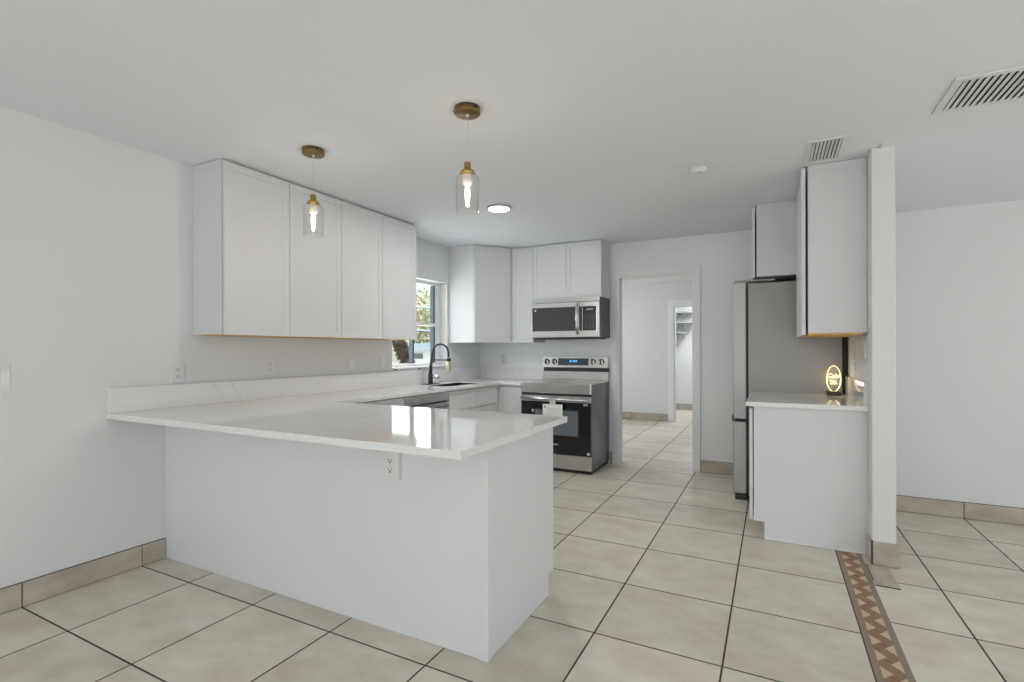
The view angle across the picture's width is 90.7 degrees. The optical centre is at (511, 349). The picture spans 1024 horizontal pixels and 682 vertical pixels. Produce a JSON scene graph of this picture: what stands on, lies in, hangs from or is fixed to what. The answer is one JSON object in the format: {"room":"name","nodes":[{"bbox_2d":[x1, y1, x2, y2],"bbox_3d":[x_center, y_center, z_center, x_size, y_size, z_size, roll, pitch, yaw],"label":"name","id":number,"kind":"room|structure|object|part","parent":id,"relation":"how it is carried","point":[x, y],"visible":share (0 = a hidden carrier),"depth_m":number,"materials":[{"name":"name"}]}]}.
{"room":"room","nodes":[
{"label":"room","id":0,"kind":"room"},
{"bbox_2d":[0,106,479,588],"bbox_3d":[-2.537,0.047,2.354,0.173,2.406,9.260,0,0,27],"label":"wall","id":1,"kind":"structure","parent":0,"point":[96,233],"depth_m":2.73,"materials":[{"name":"white paint"}]},
{"bbox_2d":[0,364,9,392],"bbox_3d":[-2.430,0.134,2.361,0.009,0.135,0.130,0,0,27],"label":"light switch","id":2,"kind":"object","parent":1,"relation":"attached to","point":[4,368],"visible":1,"depth_m":2.40,"materials":[{"name":"white plastic"}]},
{"bbox_2d":[0,538,165,614],"bbox_3d":[-3.258,1.191,0.749,0.011,0.121,5.143,0,0,27],"label":"baseboard","id":3,"kind":"structure","parent":1,"relation":"attached to","point":[15,596],"depth_m":2.65,"materials":[{"name":"tile"}]},
{"bbox_2d":[171,363,183,382],"bbox_3d":[-2.050,0.142,3.099,0.010,0.120,0.075,0,0,27],"label":"outlet","id":4,"kind":"object","parent":1,"relation":"attached to","point":[177,369],"visible":1,"depth_m":3.10,"materials":[{"name":"white plastic"}]},
{"bbox_2d":[175,367,180,371],"bbox_3d":[-2.047,0.121,3.098,0.003,0.029,0.034,0,0,27],"label":"socket","id":5,"kind":"object","parent":4,"relation":"attached to","point":[177,369],"depth_m":3.10,"materials":[{"name":"white plastic"}]},
{"bbox_2d":[175,374,180,378],"bbox_3d":[-2.047,0.164,3.098,0.003,0.029,0.034,0,0,27],"label":"socket","id":6,"kind":"object","parent":4,"relation":"attached to","point":[177,376],"depth_m":3.10,"materials":[{"name":"white plastic"}]},
{"bbox_2d":[192,159,340,338],"bbox_3d":[-1.660,-0.623,3.524,0.320,1.066,0.930,0,0,27],"label":"upper cabinet","id":7,"kind":"object","parent":1,"relation":"attached to","point":[261,269],"visible":0.98,"depth_m":3.27,"materials":[{"name":"white wood"}]},
{"bbox_3d":[-1.632,-0.616,3.251,0.020,1.048,0.460,0,0,27],"label":"door","id":8,"kind":"part","parent":7,"relation":"part of","materials":[{"name":"white wood"}]},
{"bbox_3d":[-1.656,-0.093,3.534,0.277,0.007,0.904,0,0,27],"label":"panel","id":9,"kind":"part","parent":7,"relation":"part of","materials":[{"name":"brown wood"}]},
{"bbox_3d":[-1.419,-0.617,3.663,0.020,1.048,0.460,0,0,27],"label":"door","id":10,"kind":"part","parent":7,"relation":"part of","materials":[{"name":"white wood"}]},
{"bbox_2d":[265,358,273,374],"bbox_3d":[-1.760,0.123,3.668,0.010,0.120,0.075,0,0,27],"label":"outlet","id":11,"kind":"object","parent":1,"relation":"attached to","point":[269,363],"visible":1,"depth_m":3.67,"materials":[{"name":"white plastic"}]},
{"bbox_2d":[107,366,543,413],"bbox_3d":[-0.919,0.277,4.346,0.874,0.138,3.995,0,0,27],"label":"backsplash","id":12,"kind":"structure","parent":1,"relation":"attached to","point":[124,399],"depth_m":3.69,"materials":[{"name":"white stone"}]},
{"bbox_2d":[348,357,354,370],"bbox_3d":[-1.392,0.119,4.381,0.009,0.120,0.075,0,0,27],"label":"light switch","id":13,"kind":"object","parent":1,"relation":"attached to","point":[351,360],"visible":1,"depth_m":4.38,"materials":[{"name":"white plastic"}]},
{"bbox_2d":[316,199,415,339],"bbox_3d":[-1.236,-0.624,4.346,0.320,1.066,0.917,0,0,27],"label":"upper cabinet","id":14,"kind":"object","parent":1,"relation":"attached to","point":[378,251],"visible":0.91,"depth_m":4.21,"materials":[{"name":"white wood"}]},
{"bbox_3d":[-1.234,-0.094,4.354,0.277,0.007,0.894,0,0,27],"label":"panel","id":15,"kind":"part","parent":14,"relation":"part of","materials":[{"name":"brown wood"}]},
{"bbox_3d":[-1.208,-0.617,4.073,0.020,1.048,0.455,0,0,27],"label":"door","id":16,"kind":"part","parent":14,"relation":"part of","materials":[{"name":"white wood"}]},
{"bbox_3d":[-0.998,-0.618,4.481,0.020,1.048,0.455,0,0,27],"label":"door","id":17,"kind":"part","parent":14,"relation":"part of","materials":[{"name":"white wood"}]},
{"bbox_2d":[380,356,385,368],"bbox_3d":[-1.207,0.119,4.740,0.009,0.120,0.075,0,0,27],"label":"light switch","id":18,"kind":"object","parent":1,"relation":"attached to","point":[382,358],"visible":1,"depth_m":4.73,"materials":[{"name":"white plastic"}]},
{"bbox_2d":[392,280,439,366],"bbox_3d":[-1.052,-0.287,5.324,0.061,0.917,0.925,0,0,27],"label":"window","id":19,"kind":"structure","parent":1,"relation":"in","point":[434,324],"depth_m":5.63,"materials":[{"name":"white"}]},
{"bbox_3d":[-1.045,-0.277,5.321,0.046,0.030,0.865,0,0,27],"label":"meeting rail","id":20,"kind":"part","parent":19,"relation":"part of","materials":[{"name":"white"}]},
{"bbox_2d":[392,365,446,369],"bbox_3d":[-1.006,0.181,5.301,0.172,0.021,0.921,0,0,27],"label":"trim","id":21,"kind":"structure","parent":1,"relation":"attached to","point":[427,366],"depth_m":5.19,"materials":[{"name":"white"}]},
{"bbox_2d":[449,245,512,342],"bbox_3d":[-0.286,-0.620,5.874,0.609,1.078,0.698,0,0,27],"label":"upper cabinet","id":22,"kind":"object","parent":1,"relation":"attached to","point":[480,276],"visible":0.98,"depth_m":5.64,"materials":[{"name":"white wood"}]},
{"bbox_3d":[-0.219,-0.613,5.653,0.440,1.060,0.019,0,0,-27],"label":"door","id":23,"kind":"part","parent":22,"relation":"part of","materials":[{"name":"white wood"}]},
{"bbox_2d":[0,0,1023,284],"bbox_3d":[1.904,-1.157,3.152,8.000,0.219,14.850,0,0,27],"label":"ceiling","id":24,"kind":"structure","parent":0,"point":[594,120],"depth_m":2.33,"materials":[{"name":"white paint"}]},
{"bbox_2d":[302,145,324,231],"bbox_3d":[-1.151,-0.908,2.927,0.126,0.502,0.125,0,0,27],"label":"pendant lamp","id":25,"kind":"object","parent":24,"relation":"hanging from","point":[315,152],"visible":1,"depth_m":2.91,"materials":[{"name":"gold metal"}]},
{"bbox_2d":[309,203,317,213],"bbox_3d":[-1.150,-0.816,2.927,0.047,0.052,0.047,0,0,27],"label":"socket","id":26,"kind":"object","parent":25,"relation":"attached to","point":[313,207],"depth_m":2.91,"materials":[{"name":"white"}]},
{"bbox_3d":[-1.151,-1.007,2.927,0.003,0.235,0.003,0,0,27],"label":"cord","id":27,"kind":"part","parent":25,"relation":"part of","materials":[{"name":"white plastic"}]},
{"bbox_3d":[-1.150,-0.737,2.927,0.025,0.106,0.025,0,0,27],"label":"bulb","id":28,"kind":"part","parent":25,"relation":"part of","materials":[{"name":"white glass"}]},
{"bbox_2d":[453,102,479,206],"bbox_3d":[-0.214,-0.910,2.429,0.126,0.502,0.125,0,0,27],"label":"pendant lamp","id":29,"kind":"object","parent":24,"relation":"hanging from","point":[467,111],"visible":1,"depth_m":2.41,"materials":[{"name":"gold metal"}]},
{"bbox_2d":[460,162,474,185],"bbox_3d":[-0.214,-0.846,2.429,0.069,0.108,0.069,0,0,27],"label":"socket","id":30,"kind":"object","parent":29,"relation":"attached to","point":[467,173],"depth_m":2.41,"materials":[{"name":"gold metal"}]},
{"bbox_3d":[-0.214,-1.009,2.429,0.003,0.235,0.003,0,0,27],"label":"cord","id":31,"kind":"part","parent":29,"relation":"part of","materials":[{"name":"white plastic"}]},
{"bbox_3d":[-0.214,-0.739,2.429,0.025,0.106,0.025,0,0,27],"label":"bulb","id":32,"kind":"part","parent":29,"relation":"part of","materials":[{"name":"white glass"}]},
{"bbox_2d":[487,204,510,211],"bbox_3d":[-0.106,-1.151,4.109,0.194,0.022,0.194,0,0,27],"label":"recessed light","id":33,"kind":"object","parent":24,"relation":"in","point":[493,207],"visible":1,"depth_m":4.08,"materials":[{"name":"grey plastic"}]},
{"bbox_2d":[489,206,508,211],"bbox_3d":[-0.106,-1.145,4.109,0.171,0.010,0.171,0,0,27],"label":"diffuser","id":34,"kind":"object","parent":33,"relation":"attached to","point":[491,208],"depth_m":4.08,"materials":[{"name":"white plastic"}]},
{"bbox_2d":[690,166,706,174],"bbox_3d":[1.198,-1.148,3.246,0.100,0.033,0.100,0,0,27],"label":"smoke detector","id":35,"kind":"object","parent":24,"relation":"attached to","point":[697,170],"visible":1,"depth_m":3.22,"materials":[{"name":"white plastic"}]},
{"bbox_2d":[803,134,850,163],"bbox_3d":[1.824,-1.160,2.942,0.206,0.011,0.380,0,0,27],"label":"ceiling vent","id":36,"kind":"object","parent":24,"relation":"in","point":[831,148],"visible":1,"depth_m":2.92,"materials":[{"name":"white plastic"}]},
{"bbox_2d":[932,65,1023,114],"bbox_3d":[2.263,-1.161,2.190,0.620,0.011,0.370,0,0,27],"label":"ceiling vent","id":37,"kind":"object","parent":24,"relation":"in","point":[1004,85],"visible":1,"depth_m":2.26,"materials":[{"name":"white plastic"}]},
{"bbox_2d":[0,409,1023,681],"bbox_3d":[1.921,1.280,3.174,7.900,0.080,14.800,0,0,27],"label":"floor","id":38,"kind":"structure","parent":0,"point":[659,573],"depth_m":2.38,"materials":[{"name":"tile"}]},
{"bbox_2d":[165,426,552,662],"bbox_3d":[-0.934,0.811,2.825,2.240,0.868,0.686,0,0,27],"label":"base cabinet","id":39,"kind":"object","parent":38,"relation":"on","point":[452,554],"visible":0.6,"depth_m":2.35,"materials":[{"name":"white wood"}]},
{"bbox_2d":[106,366,566,459],"bbox_3d":[-0.284,0.291,4.018,2.304,0.168,3.997,0,0,27],"label":"countertop","id":40,"kind":"structure","parent":39,"relation":"on","point":[327,410],"depth_m":2.79,"materials":[{"name":"white stone"}]},
{"bbox_2d":[421,343,450,384],"bbox_3d":[-0.734,0.139,5.064,0.264,0.413,0.230,0,0,27],"label":"faucet","id":41,"kind":"object","parent":40,"relation":"on","point":[431,376],"visible":1,"depth_m":5.07,"materials":[{"name":"grey metal"}]},
{"bbox_3d":[-0.722,0.015,5.064,0.221,0.164,0.022,0,0,25],"label":"spout","id":42,"kind":"part","parent":41,"relation":"part of","materials":[{"name":"grey metal"}]},
{"bbox_3d":[-0.711,0.098,5.064,0.222,0.030,0.042,0,0,27],"label":"docking arm","id":43,"kind":"part","parent":41,"relation":"part of","materials":[{"name":"grey"}]},
{"bbox_2d":[430,382,474,385],"bbox_3d":[-0.577,0.447,5.099,0.268,0.197,0.583,0,0,27],"label":"sink","id":44,"kind":"object","parent":40,"relation":"in","point":[458,383],"visible":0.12,"depth_m":5.30,"materials":[{"name":"grey metal"}]},
{"bbox_2d":[383,451,401,479],"bbox_3d":[-0.525,0.503,2.217,0.080,0.125,0.032,0,0,27],"label":"outlet","id":45,"kind":"object","parent":39,"relation":"attached to","point":[392,461],"visible":0.91,"depth_m":2.20,"materials":[{"name":"white plastic"}]},
{"bbox_2d":[387,457,392,463],"bbox_3d":[-0.532,0.482,2.205,0.034,0.029,0.003,0,0,27],"label":"socket","id":46,"kind":"object","parent":45,"relation":"attached to","point":[389,459],"depth_m":2.20,"materials":[{"name":"white plastic"}]},
{"bbox_2d":[387,466,392,473],"bbox_3d":[-0.532,0.524,2.205,0.034,0.029,0.003,0,0,27],"label":"socket","id":47,"kind":"object","parent":45,"relation":"attached to","point":[389,468],"depth_m":2.20,"materials":[{"name":"white plastic"}]},
{"bbox_3d":[-0.104,0.809,2.032,0.039,0.868,0.036,0,0,27],"label":"corner trim","id":48,"kind":"part","parent":39,"relation":"part of","materials":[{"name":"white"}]},
{"bbox_3d":[0.053,0.809,2.328,0.018,0.868,0.666,0,0,27],"label":"panel","id":49,"kind":"part","parent":39,"relation":"part of","materials":[{"name":"white wood"}]},
{"bbox_2d":[359,397,403,405],"bbox_3d":[-1.281,0.813,3.937,0.608,0.868,0.620,0,0,27],"label":"base cabinet","id":50,"kind":"object","parent":38,"relation":"on","point":[399,401],"visible":0.1,"depth_m":3.92,"materials":[{"name":"white"}]},
{"bbox_2d":[402,391,448,408],"bbox_3d":[-0.949,0.803,4.474,0.609,0.846,0.632,0,0,27],"label":"dishwasher","id":51,"kind":"object","parent":38,"relation":"on","point":[432,400],"visible":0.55,"depth_m":4.37,"materials":[{"name":"silver metal"}]},
{"bbox_3d":[-0.735,0.798,4.364,0.032,0.655,0.626,0,0,27],"label":"door","id":52,"kind":"part","parent":51,"relation":"part of","materials":[{"name":"silver metal"}]},
{"bbox_2d":[446,385,496,411],"bbox_3d":[-0.636,0.811,5.188,0.608,0.868,0.911,0,0,27],"label":"base cabinet","id":53,"kind":"object","parent":38,"relation":"on","point":[484,398],"visible":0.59,"depth_m":5.05,"materials":[{"name":"white wood"}]},
{"bbox_3d":[-0.480,0.477,4.850,0.020,0.186,0.452,0,0,27],"label":"drawer","id":54,"kind":"part","parent":53,"relation":"part of","materials":[{"name":"white wood"}]},
{"bbox_3d":[-0.271,0.477,5.256,0.020,0.186,0.452,0,0,27],"label":"drawer","id":55,"kind":"part","parent":53,"relation":"part of","materials":[{"name":"white wood"}]},
{"bbox_3d":[-0.270,0.855,5.256,0.020,0.550,0.452,0,0,27],"label":"door","id":56,"kind":"part","parent":53,"relation":"part of","materials":[{"name":"white wood"}]},
{"bbox_2d":[496,385,498,411],"bbox_3d":[-0.283,0.761,5.893,0.588,0.768,0.661,0,0,27],"label":"base cabinet","id":57,"kind":"object","parent":38,"relation":"on","point":[497,403],"visible":0.02,"depth_m":5.50,"materials":[{"name":"white wood"}]},
{"bbox_2d":[499,384,521,413],"bbox_3d":[0.117,0.810,5.711,0.286,0.868,0.618,0,0,27],"label":"base cabinet","id":58,"kind":"object","parent":38,"relation":"on","point":[509,395],"visible":0.29,"depth_m":5.44,"materials":[{"name":"white wood"}]},
{"bbox_2d":[520,357,608,474],"bbox_3d":[0.570,0.660,5.424,0.768,1.165,0.692,0,0,27],"label":"range","id":59,"kind":"object","parent":38,"relation":"on","point":[580,444],"visible":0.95,"depth_m":5.17,"materials":[{"name":"grey metal"}]},
{"bbox_2d":[543,400,561,415],"bbox_3d":[0.409,0.594,5.114,0.215,0.178,0.003,0,0,27],"label":"paper tag","id":60,"kind":"object","parent":59,"relation":"hanging from","point":[552,408],"visible":0.85,"depth_m":5.11,"materials":[{"name":"white paper"}]},
{"bbox_3d":[0.425,0.501,5.143,0.728,0.027,0.058,0,0,27],"label":"handle","id":61,"kind":"part","parent":59,"relation":"part of","materials":[{"name":"silver metal"}]},
{"bbox_3d":[0.441,0.500,5.174,0.766,0.062,0.019,0,0,27],"label":"door rail","id":62,"kind":"part","parent":59,"relation":"part of","materials":[{"name":"silver metal"}]},
{"bbox_3d":[0.447,0.764,5.184,0.764,0.592,0.036,0,0,27],"label":"oven door","id":63,"kind":"part","parent":59,"relation":"part of","materials":[{"name":"black glass"}]},
{"bbox_2d":[523,379,607,384],"bbox_3d":[0.570,0.342,5.425,0.768,0.015,0.575,0,0,27],"label":"cooktop","id":64,"kind":"object","parent":59,"relation":"in","point":[540,381],"depth_m":5.34,"materials":[{"name":"silver glass"}]},
{"bbox_3d":[0.448,1.137,5.185,0.764,0.140,0.034,0,0,27],"label":"drawer","id":65,"kind":"part","parent":59,"relation":"part of","materials":[{"name":"silver metal"}]},
{"bbox_3d":[0.711,0.137,5.699,0.768,0.120,0.073,0,0,27],"label":"control panel","id":66,"kind":"part","parent":59,"relation":"part of","materials":[{"name":"silver metal"}]},
{"bbox_2d":[732,278,846,499],"bbox_3d":[2.375,0.331,4.383,0.803,1.815,0.833,0,0,27],"label":"refrigerator","id":67,"kind":"object","parent":38,"relation":"on","point":[768,355],"visible":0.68,"depth_m":4.08,"materials":[{"name":"grey metal"}]},
{"bbox_3d":[1.974,0.006,4.356,0.101,1.132,0.413,0,0,27],"label":"door","id":68,"kind":"part","parent":67,"relation":"part of","materials":[{"name":"grey metal"}]},
{"bbox_3d":[2.072,0.888,4.541,0.101,0.593,0.830,0,0,27],"label":"freezer door","id":69,"kind":"part","parent":67,"relation":"part of","materials":[{"name":"grey metal"}]},
{"bbox_2d":[749,406,867,554],"bbox_3d":[2.057,0.805,3.579,0.648,0.867,0.864,0,0,27],"label":"base cabinet","id":70,"kind":"object","parent":38,"relation":"on","point":[808,468],"visible":0.84,"depth_m":3.19,"materials":[{"name":"white wood"}]},
{"bbox_3d":[1.681,0.753,3.536,0.020,0.735,0.425,0,0,27],"label":"door","id":71,"kind":"part","parent":70,"relation":"part of","materials":[{"name":"white wood"}]},
{"bbox_2d":[746,376,868,410],"bbox_3d":[2.043,0.284,3.577,0.668,0.170,0.895,0,0,27],"label":"countertop","id":72,"kind":"structure","parent":70,"relation":"on","point":[855,398],"depth_m":3.33,"materials":[{"name":"white stone"}]},
{"bbox_2d":[826,365,840,395],"bbox_3d":[2.383,0.227,3.744,0.095,0.224,0.044,0,0,27],"label":"sign","id":73,"kind":"object","parent":72,"relation":"on","point":[828,393],"visible":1,"depth_m":3.73,"materials":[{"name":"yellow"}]},
{"bbox_2d":[480,230,752,471],"bbox_3d":[1.276,0.038,5.530,4.040,2.406,0.120,0,0,27],"label":"wall","id":74,"kind":"structure","parent":0,"point":[724,259],"depth_m":5.11,"materials":[{"name":"white paint"}]},
{"bbox_2d":[501,354,505,363],"bbox_3d":[-0.104,0.109,6.169,0.075,0.120,0.010,0,0,27],"label":"outlet","id":75,"kind":"object","parent":74,"relation":"attached to","point":[503,356],"visible":1,"depth_m":6.17,"materials":[{"name":"white plastic"}]},
{"bbox_2d":[512,246,544,342],"bbox_3d":[0.192,-0.621,5.840,0.266,1.078,0.319,0,0,27],"label":"upper cabinet","id":76,"kind":"object","parent":74,"relation":"attached to","point":[522,258],"visible":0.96,"depth_m":5.70,"materials":[{"name":"white wood"}]},
{"bbox_3d":[0.122,-0.613,5.708,0.262,1.060,0.020,0,0,27],"label":"door","id":77,"kind":"part","parent":76,"relation":"part of","materials":[{"name":"white wood"}]},
{"bbox_2d":[533,239,609,299],"bbox_3d":[0.659,-0.860,5.597,0.785,0.604,0.323,0,0,27],"label":"upper cabinet","id":78,"kind":"object","parent":74,"relation":"attached to","point":[580,268],"visible":0.91,"depth_m":5.45,"materials":[{"name":"white wood"}]},
{"bbox_3d":[0.414,-0.852,5.553,0.389,0.585,0.020,0,0,27],"label":"door","id":79,"kind":"part","parent":78,"relation":"part of","materials":[{"name":"white wood"}]},
{"bbox_2d":[531,296,609,339],"bbox_3d":[0.630,-0.336,5.541,0.776,0.438,0.450,0,0,27],"label":"microwave","id":80,"kind":"object","parent":78,"relation":"attached to","point":[576,317],"visible":1,"depth_m":5.39,"materials":[{"name":"grey metal"}]},
{"bbox_3d":[0.465,-0.320,5.457,0.558,0.370,0.032,0,0,27],"label":"door","id":81,"kind":"part","parent":80,"relation":"part of","materials":[{"name":"silver metal"}]},
{"bbox_3d":[0.682,-0.328,5.300,0.032,0.336,0.068,0,0,27],"label":"handle","id":82,"kind":"part","parent":80,"relation":"part of","materials":[{"name":"silver metal"}]},
{"bbox_3d":[0.811,-0.321,5.279,0.216,0.370,0.032,0,0,27],"label":"control panel","id":83,"kind":"part","parent":80,"relation":"part of","materials":[{"name":"silver metal"}]},
{"bbox_3d":[0.763,-0.853,5.373,0.389,0.585,0.020,0,0,27],"label":"door","id":84,"kind":"part","parent":78,"relation":"part of","materials":[{"name":"white wood"}]},
{"bbox_2d":[612,265,699,471],"bbox_3d":[1.531,0.192,5.391,0.914,2.097,0.143,0,0,27],"label":"trim","id":85,"kind":"structure","parent":74,"relation":"attached to","point":[618,276],"depth_m":5.41,"materials":[{"name":"white"}]},
{"bbox_2d":[701,460,732,474],"bbox_3d":[2.431,1.178,4.862,1.162,0.121,0.011,0,0,27],"label":"baseboard","id":86,"kind":"structure","parent":74,"relation":"attached to","point":[725,468],"depth_m":5.05,"materials":[{"name":"tile"}]},
{"bbox_2d":[622,281,691,413],"bbox_3d":[3.106,0.034,8.643,5.000,2.406,0.110,0,0,27],"label":"wall","id":87,"kind":"structure","parent":0,"point":[644,306],"depth_m":8.95,"materials":[{"name":"white paint"}]},
{"bbox_2d":[622,412,667,420],"bbox_3d":[1.919,1.179,9.188,1.785,0.121,0.011,0,0,27],"label":"baseboard","id":88,"kind":"structure","parent":87,"relation":"attached to","point":[626,415],"depth_m":8.95,"materials":[{"name":"tile"}]},
{"bbox_2d":[668,299,691,421],"bbox_3d":[3.166,0.187,8.610,0.965,2.100,0.143,0,0,27],"label":"trim","id":89,"kind":"structure","parent":87,"relation":"attached to","point":[672,304],"depth_m":8.74,"materials":[{"name":"white wood"}]},
{"bbox_2d":[676,307,691,403],"bbox_3d":[3.642,0.033,9.463,3.000,2.406,1.840,0,0,27],"label":"wall","id":90,"kind":"structure","parent":0,"point":[684,346],"depth_m":10.43,"materials":[{"name":"white paint"}]},
{"bbox_2d":[676,332,686,338],"bbox_3d":[3.423,-0.298,10.340,0.270,0.130,0.279,0,0,27],"label":"wall shelf","id":91,"kind":"object","parent":90,"relation":"attached to","point":[684,333],"visible":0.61,"depth_m":10.28,"materials":[{"name":"grey plastic"}]},
{"bbox_2d":[676,404,691,409],"bbox_3d":[4.017,1.175,10.187,2.800,0.121,0.011,0,0,27],"label":"baseboard","id":92,"kind":"structure","parent":90,"relation":"attached to","point":[678,406],"depth_m":10.42,"materials":[{"name":"tile"}]},
{"bbox_2d":[676,311,691,317],"bbox_3d":[3.494,-0.714,10.303,0.430,0.130,0.279,0,0,27],"label":"wall shelf","id":93,"kind":"object","parent":90,"relation":"attached to","point":[677,312],"visible":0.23,"depth_m":10.20,"materials":[{"name":"grey plastic"}]},
{"bbox_2d":[676,321,691,328],"bbox_3d":[3.494,-0.504,10.303,0.430,0.130,0.279,0,0,27],"label":"wall shelf","id":94,"kind":"object","parent":90,"relation":"attached to","point":[689,322],"visible":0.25,"depth_m":10.31,"materials":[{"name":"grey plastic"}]},
{"bbox_2d":[847,146,895,543],"bbox_3d":[2.566,0.035,3.737,0.113,2.406,1.885,0,0,27],"label":"wall","id":95,"kind":"structure","parent":0,"point":[878,370],"depth_m":2.91,"materials":[{"name":"white paint"}]},
{"bbox_2d":[752,200,795,282],"bbox_3d":[2.438,-0.874,4.333,0.654,0.582,0.938,0,0,27],"label":"upper cabinet","id":96,"kind":"object","parent":95,"relation":"attached to","point":[774,229],"visible":0.52,"depth_m":4.00,"materials":[{"name":"white wood"}]},
{"bbox_3d":[2.048,-0.866,4.268,0.020,0.566,0.462,0,0,27],"label":"door","id":97,"kind":"part","parent":96,"relation":"part of","materials":[{"name":"white wood"}]},
{"bbox_2d":[796,157,866,337],"bbox_3d":[2.176,-0.630,3.487,0.344,1.070,0.802,0,0,27],"label":"upper cabinet","id":98,"kind":"object","parent":95,"relation":"attached to","point":[831,201],"visible":1,"depth_m":3.14,"materials":[{"name":"white wood"}]},
{"bbox_3d":[2.125,-0.624,3.740,0.022,1.058,0.397,0,0,27],"label":"door","id":99,"kind":"part","parent":98,"relation":"part of","materials":[{"name":"white wood"}]},
{"bbox_3d":[1.942,-0.623,3.385,0.022,1.058,0.397,0,0,27],"label":"door","id":100,"kind":"part","parent":98,"relation":"part of","materials":[{"name":"white wood"}]},
{"bbox_3d":[2.184,-0.101,3.483,0.291,0.012,0.786,0,0,27],"label":"panel","id":101,"kind":"part","parent":98,"relation":"part of","materials":[{"name":"brown wood"}]},
{"bbox_2d":[853,353,855,369],"bbox_3d":[2.384,0.079,3.519,0.010,0.120,0.080,0,0,27],"label":"outlet","id":102,"kind":"object","parent":95,"relation":"attached to","point":[854,354],"visible":1,"depth_m":3.50,"materials":[{"name":"white plastic"}]},
{"bbox_2d":[845,376,867,405],"bbox_3d":[2.336,0.269,3.438,0.020,0.140,0.872,0,0,27],"label":"backsplash","id":103,"kind":"structure","parent":95,"relation":"attached to","point":[856,389],"depth_m":3.29,"materials":[{"name":"white stone"}]},
{"bbox_2d":[863,341,865,359],"bbox_3d":[2.191,0.004,3.146,0.010,0.120,0.080,0,0,27],"label":"outlet","id":104,"kind":"object","parent":95,"relation":"attached to","point":[864,342],"visible":1,"depth_m":3.12,"materials":[{"name":"white plastic"}]},
{"bbox_2d":[866,533,898,567],"bbox_3d":[2.419,1.169,3.446,0.135,0.139,1.258,0,0,27],"label":"baseboard","id":105,"kind":"structure","parent":95,"relation":"attached to","point":[878,553],"depth_m":2.89,"materials":[{"name":"tile"}]},
{"bbox_2d":[866,563,900,589],"bbox_3d":[2.029,1.238,2.768,0.111,0.004,0.305,0,0,27],"label":"tile","id":106,"kind":"structure","parent":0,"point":[882,576],"depth_m":2.76,"materials":[{"name":"tile"}]},
{"bbox_2d":[896,200,1023,507],"bbox_3d":[4.377,0.031,3.225,3.576,2.406,0.115,0,0,27],"label":"wall","id":107,"kind":"structure","parent":0,"point":[960,269],"depth_m":3.72,"materials":[{"name":"white paint"}]},
{"bbox_2d":[896,495,1023,525],"bbox_3d":[4.261,1.174,3.215,3.376,0.121,0.011,0,0,27],"label":"baseboard","id":108,"kind":"structure","parent":107,"relation":"attached to","point":[947,508],"depth_m":3.71,"materials":[{"name":"tile"}]},
{"label":"outside","id":109,"kind":"structure","parent":0,"visible":0},
{"bbox_3d":[-16.849,1.581,36.816,56.300,0.100,70.000,0,0,27],"label":"ground","id":110,"kind":"structure","parent":109,"visible":0},
{"bbox_2d":[406,286,429,343],"bbox_3d":[-3.340,-0.425,18.952,3.026,3.866,3.127,0,0,27],"label":"tree","id":111,"kind":"object","parent":110,"relation":"on","point":[421,336],"visible":0.23,"depth_m":18.32,"materials":[{"name":"green plant"}]},
{"bbox_2d":[416,286,429,332],"bbox_3d":[-6.177,-1.658,38.085,6.508,6.339,6.659,0,0,27],"label":"tree","id":112,"kind":"object","parent":110,"relation":"on","point":[417,286],"visible":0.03,"depth_m":36.16,"materials":[{"name":"green plant"}]},
{"bbox_3d":[-3.002,1.476,8.300,6.050,0.050,16.000,0,0,27],"label":"patio","id":113,"kind":"object","parent":110,"relation":"on","visible":0},
{"bbox_2d":[392,346,399,363],"bbox_3d":[-3.379,0.626,9.741,3.320,1.750,0.080,0,0,27],"label":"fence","id":114,"kind":"object","parent":113,"relation":"on","point":[394,360],"visible":0.02,"depth_m":9.04,"materials":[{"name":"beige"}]},
{"bbox_2d":[392,340,415,363],"bbox_3d":[-1.236,0.638,5.750,0.351,1.720,0.214,0,0,2],"label":"bush","id":115,"kind":"object","parent":113,"relation":"on","point":[401,348],"visible":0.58,"depth_m":5.70,"materials":[{"name":"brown plant"}]},
{"bbox_2d":[408,343,429,362],"bbox_3d":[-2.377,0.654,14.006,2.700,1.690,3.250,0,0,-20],"label":"neighboring house","id":116,"kind":"structure","parent":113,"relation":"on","point":[421,350],"depth_m":12.44,"materials":[{"name":"white"}]},
{"bbox_2d":[416,284,429,331],"bbox_3d":[-1.087,-0.137,10.789,4.624,3.267,7.822,0,0,27],"label":"frame","id":117,"kind":"object","parent":113,"relation":"on","point":[419,307],"visible":0.02,"depth_m":9.99,"materials":[{"name":"silver metal"}]}
]}

